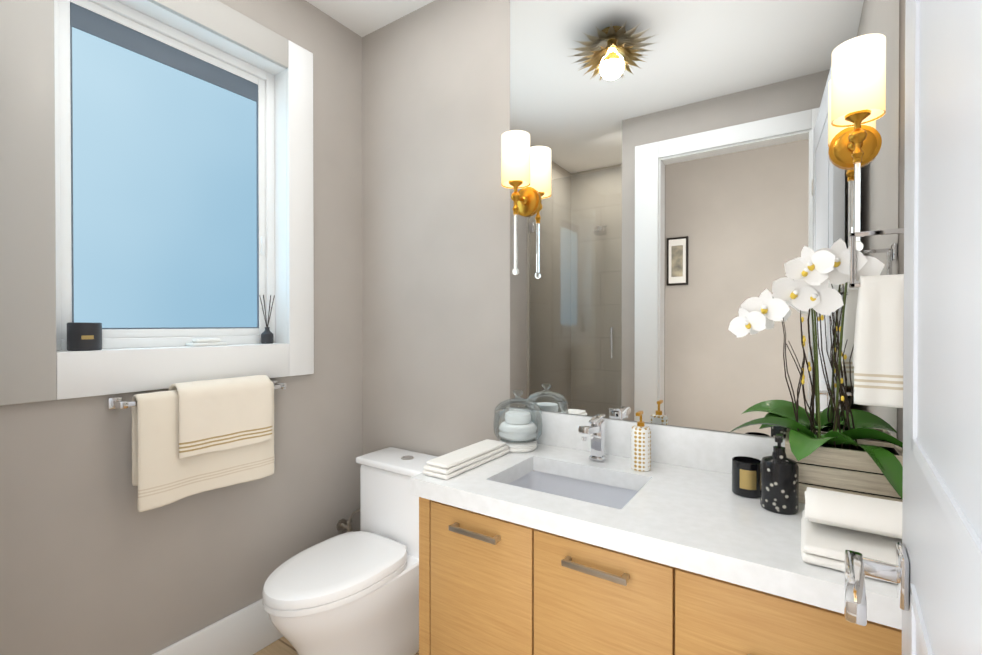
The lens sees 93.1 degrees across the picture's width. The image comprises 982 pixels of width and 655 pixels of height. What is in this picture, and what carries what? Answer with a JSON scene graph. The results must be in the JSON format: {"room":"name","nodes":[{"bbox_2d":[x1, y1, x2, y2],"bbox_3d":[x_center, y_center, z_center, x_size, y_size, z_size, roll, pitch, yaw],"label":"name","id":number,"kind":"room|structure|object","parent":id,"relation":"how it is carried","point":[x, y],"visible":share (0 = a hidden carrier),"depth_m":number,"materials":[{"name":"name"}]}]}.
{"room":"bathroom","nodes":[
{"label":"bathroom","id":0,"kind":"room"},
{"bbox_2d":[0,0,362,654],"bbox_3d":[-1.380,-0.067,1.378,0.160,2.758,2.700,0,0,34],"label":"wall","id":1,"kind":"structure","parent":0,"point":[93,561],"depth_m":1.71,"materials":[{"name":"paint"}]},
{"bbox_2d":[0,0,313,405],"bbox_3d":[-1.144,-0.505,1.702,0.170,1.430,1.015,0,0,34],"label":"window","id":2,"kind":"structure","parent":1,"relation":"in","point":[165,183],"depth_m":1.65,"materials":[{"name":"white"}]},
{"bbox_2d":[67,322,101,350],"bbox_3d":[-1.275,0.028,1.459,0.085,0.087,0.084,0,0,34],"label":"candle jar","id":3,"kind":"object","parent":2,"relation":"on","point":[83,336],"visible":1,"depth_m":1.43,"materials":[{"name":"grey glass"}]},
{"bbox_2d":[185,338,225,345],"bbox_3d":[-1.085,0.055,1.772,0.065,0.028,0.120,0,0,34],"label":"handle","id":4,"kind":"object","parent":2,"relation":"on","point":[206,341],"visible":1,"depth_m":1.75,"materials":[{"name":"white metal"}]},
{"bbox_2d":[259,295,274,343],"bbox_3d":[-0.951,-0.035,1.976,0.059,0.205,0.052,0,0,34],"label":"reed diffuser","id":5,"kind":"object","parent":2,"relation":"on","point":[267,336],"visible":1,"depth_m":1.96,"materials":[{"name":"grey glass"}]},
{"bbox_2d":[108,380,285,408],"bbox_3d":[-1.025,0.240,1.690,0.084,0.036,0.572,0,0,34],"label":"towel rail","id":6,"kind":"object","parent":1,"relation":"attached to","point":[116,402],"visible":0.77,"depth_m":1.47,"materials":[{"name":"silver metal"}]},
{"bbox_2d":[131,381,274,511],"bbox_3d":[-1.003,0.397,1.665,0.064,0.374,0.460,0,0,34],"label":"hanging towel","id":7,"kind":"object","parent":6,"relation":"hanging from","point":[163,474],"visible":0.52,"depth_m":1.54,"materials":[{"name":"beige fabric"}]},
{"bbox_2d":[168,375,272,458],"bbox_3d":[-0.979,0.314,1.700,0.106,0.256,0.328,0,0,34],"label":"hanging towel","id":8,"kind":"object","parent":6,"relation":"hanging from","point":[223,414],"visible":1,"depth_m":1.66,"materials":[{"name":"beige fabric"}]},
{"bbox_2d":[152,598,282,654],"bbox_3d":[-1.101,1.211,1.642,0.020,0.200,1.674,0,0,34],"label":"baseboard","id":9,"kind":"structure","parent":1,"relation":"attached to","point":[250,629],"depth_m":1.78,"materials":[{"name":"white wood"}]},
{"bbox_2d":[253,636,418,654],"bbox_3d":[-0.323,1.348,0.575,2.900,0.060,2.880,0,0,34],"label":"floor","id":10,"kind":"structure","parent":0,"point":[282,645],"depth_m":1.89,"materials":[{"name":"brown wood"}]},
{"bbox_2d":[262,447,437,654],"bbox_3d":[-0.597,0.936,1.854,0.618,0.747,0.736,0,0,34],"label":"toilet","id":11,"kind":"object","parent":10,"relation":"on","point":[349,592],"visible":0.83,"depth_m":1.71,"materials":[{"name":"white ceramic"}]},
{"bbox_2d":[410,407,901,654],"bbox_3d":[0.412,0.817,1.285,1.181,0.992,0.579,0,0,34],"label":"bathroom vanity","id":12,"kind":"object","parent":10,"relation":"on","point":[556,541],"visible":0.85,"depth_m":1.13,"materials":[{"name":"brown wood"}]},
{"bbox_2d":[422,439,508,479],"bbox_3d":[-0.071,0.421,1.512,0.098,0.041,0.351,0,0,34],"label":"folded towel","id":13,"kind":"object","parent":12,"relation":"on","point":[454,463],"visible":1,"depth_m":1.45,"materials":[{"name":"white fabric"}]},
{"bbox_2d":[493,389,541,452],"bbox_3d":[0.098,0.332,1.696,0.179,0.215,0.179,0,0,34],"label":"glass jar","id":14,"kind":"object","parent":12,"relation":"on","point":[520,431],"visible":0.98,"depth_m":1.66,"materials":[{"name":"clear glass"}]},
{"bbox_2d":[578,413,606,461],"bbox_3d":[0.331,0.367,1.513,0.048,0.148,0.161,0,0,34],"label":"faucet","id":15,"kind":"object","parent":12,"relation":"on","point":[595,429],"visible":1,"depth_m":1.53,"materials":[{"name":"silver metal"}]},
{"bbox_2d":[631,411,650,470],"bbox_3d":[0.466,0.351,1.450,0.060,0.180,0.068,0,0,34],"label":"soap dispenser","id":16,"kind":"object","parent":12,"relation":"on","point":[640,446],"visible":1,"depth_m":1.43,"materials":[{"name":"white ceramic"}]},
{"bbox_2d":[732,456,760,497],"bbox_3d":[0.682,0.397,1.238,0.072,0.090,0.072,0,0,34],"label":"candle","id":17,"kind":"object","parent":12,"relation":"on","point":[746,477],"visible":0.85,"depth_m":1.21,"materials":[{"name":"black glass"}]},
{"bbox_2d":[760,434,798,514],"bbox_3d":[0.705,0.353,1.137,0.080,0.181,0.082,0,0,34],"label":"soap bottle","id":18,"kind":"object","parent":12,"relation":"on","point":[779,481],"visible":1,"depth_m":1.11,"materials":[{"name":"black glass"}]},
{"bbox_2d":[728,238,902,503],"bbox_3d":[0.808,0.114,1.153,0.396,0.658,0.294,0,0,34],"label":"potted orchid","id":19,"kind":"object","parent":12,"relation":"on","point":[836,459],"visible":0.85,"depth_m":1.15,"materials":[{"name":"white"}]},
{"bbox_2d":[801,487,902,583],"bbox_3d":[0.730,0.390,0.909,0.207,0.111,0.216,0,0,34],"label":"towel stack","id":20,"kind":"object","parent":12,"relation":"on","point":[835,525],"visible":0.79,"depth_m":0.89,"materials":[{"name":"white fabric"}]},
{"bbox_2d":[306,0,434,36],"bbox_3d":[-0.323,-1.470,0.556,2.900,0.060,2.880,0,0,34],"label":"ceiling","id":21,"kind":"structure","parent":0,"point":[362,18],"depth_m":2.13,"materials":[{"name":"white paint"}]},
{"bbox_2d":[362,0,905,456],"bbox_3d":[0.303,-0.069,1.775,2.200,2.758,0.120,0,0,34],"label":"wall","id":22,"kind":"structure","parent":0,"point":[436,225],"depth_m":2.06,"materials":[{"name":"paint"}]},
{"bbox_2d":[510,0,898,442],"bbox_3d":[0.564,-0.549,1.521,1.168,1.734,0.007,0,0,34],"label":"mirror","id":23,"kind":"object","parent":22,"relation":"attached to","point":[691,183],"visible":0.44,"depth_m":1.48,"materials":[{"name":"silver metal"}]},
{"bbox_2d":[501,130,539,274],"bbox_3d":[0.101,-0.452,1.740,0.112,0.516,0.140,0,0,34],"label":"sconce","id":24,"kind":"object","parent":23,"relation":"attached to","point":[515,160],"visible":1,"depth_m":1.70,"materials":[{"name":"white glass"}]},
{"bbox_2d":[828,34,885,250],"bbox_3d":[0.933,-0.449,1.185,0.112,0.516,0.140,0,0,34],"label":"sconce","id":25,"kind":"object","parent":23,"relation":"attached to","point":[858,82],"visible":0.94,"depth_m":1.16,"materials":[{"name":"white glass"}]},
{"bbox_3d":[-0.426,-0.058,0.105,1.280,2.758,0.120,0,0,34],"label":"wall","id":26,"kind":"structure","parent":0,"visible":0},
{"bbox_2d":[844,0,981,654],"bbox_3d":[0.296,0.104,0.228,0.164,2.417,0.850,0,0,34],"label":"door","id":27,"kind":"structure","parent":26,"relation":"in","point":[934,573],"depth_m":0.36,"materials":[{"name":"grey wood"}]},
{"bbox_3d":[0.621,-0.060,0.413,0.120,2.758,1.794,0,0,34],"label":"wall","id":28,"kind":"structure","parent":0,"visible":0},
{"bbox_2d":[849,228,903,287],"bbox_3d":[0.911,-0.167,1.076,0.129,0.144,0.048,0,0,34],"label":"towel ring","id":29,"kind":"object","parent":28,"relation":"attached to","point":[852,277],"visible":0.27,"depth_m":1.10,"materials":[{"name":"silver metal"}]},
{"bbox_2d":[852,274,903,407],"bbox_3d":[0.910,0.029,1.078,0.111,0.301,0.064,0,0,34],"label":"hand towel","id":30,"kind":"object","parent":29,"relation":"hanging from","point":[877,363],"visible":0.83,"depth_m":1.06,"materials":[{"name":"white fabric"}]}
]}

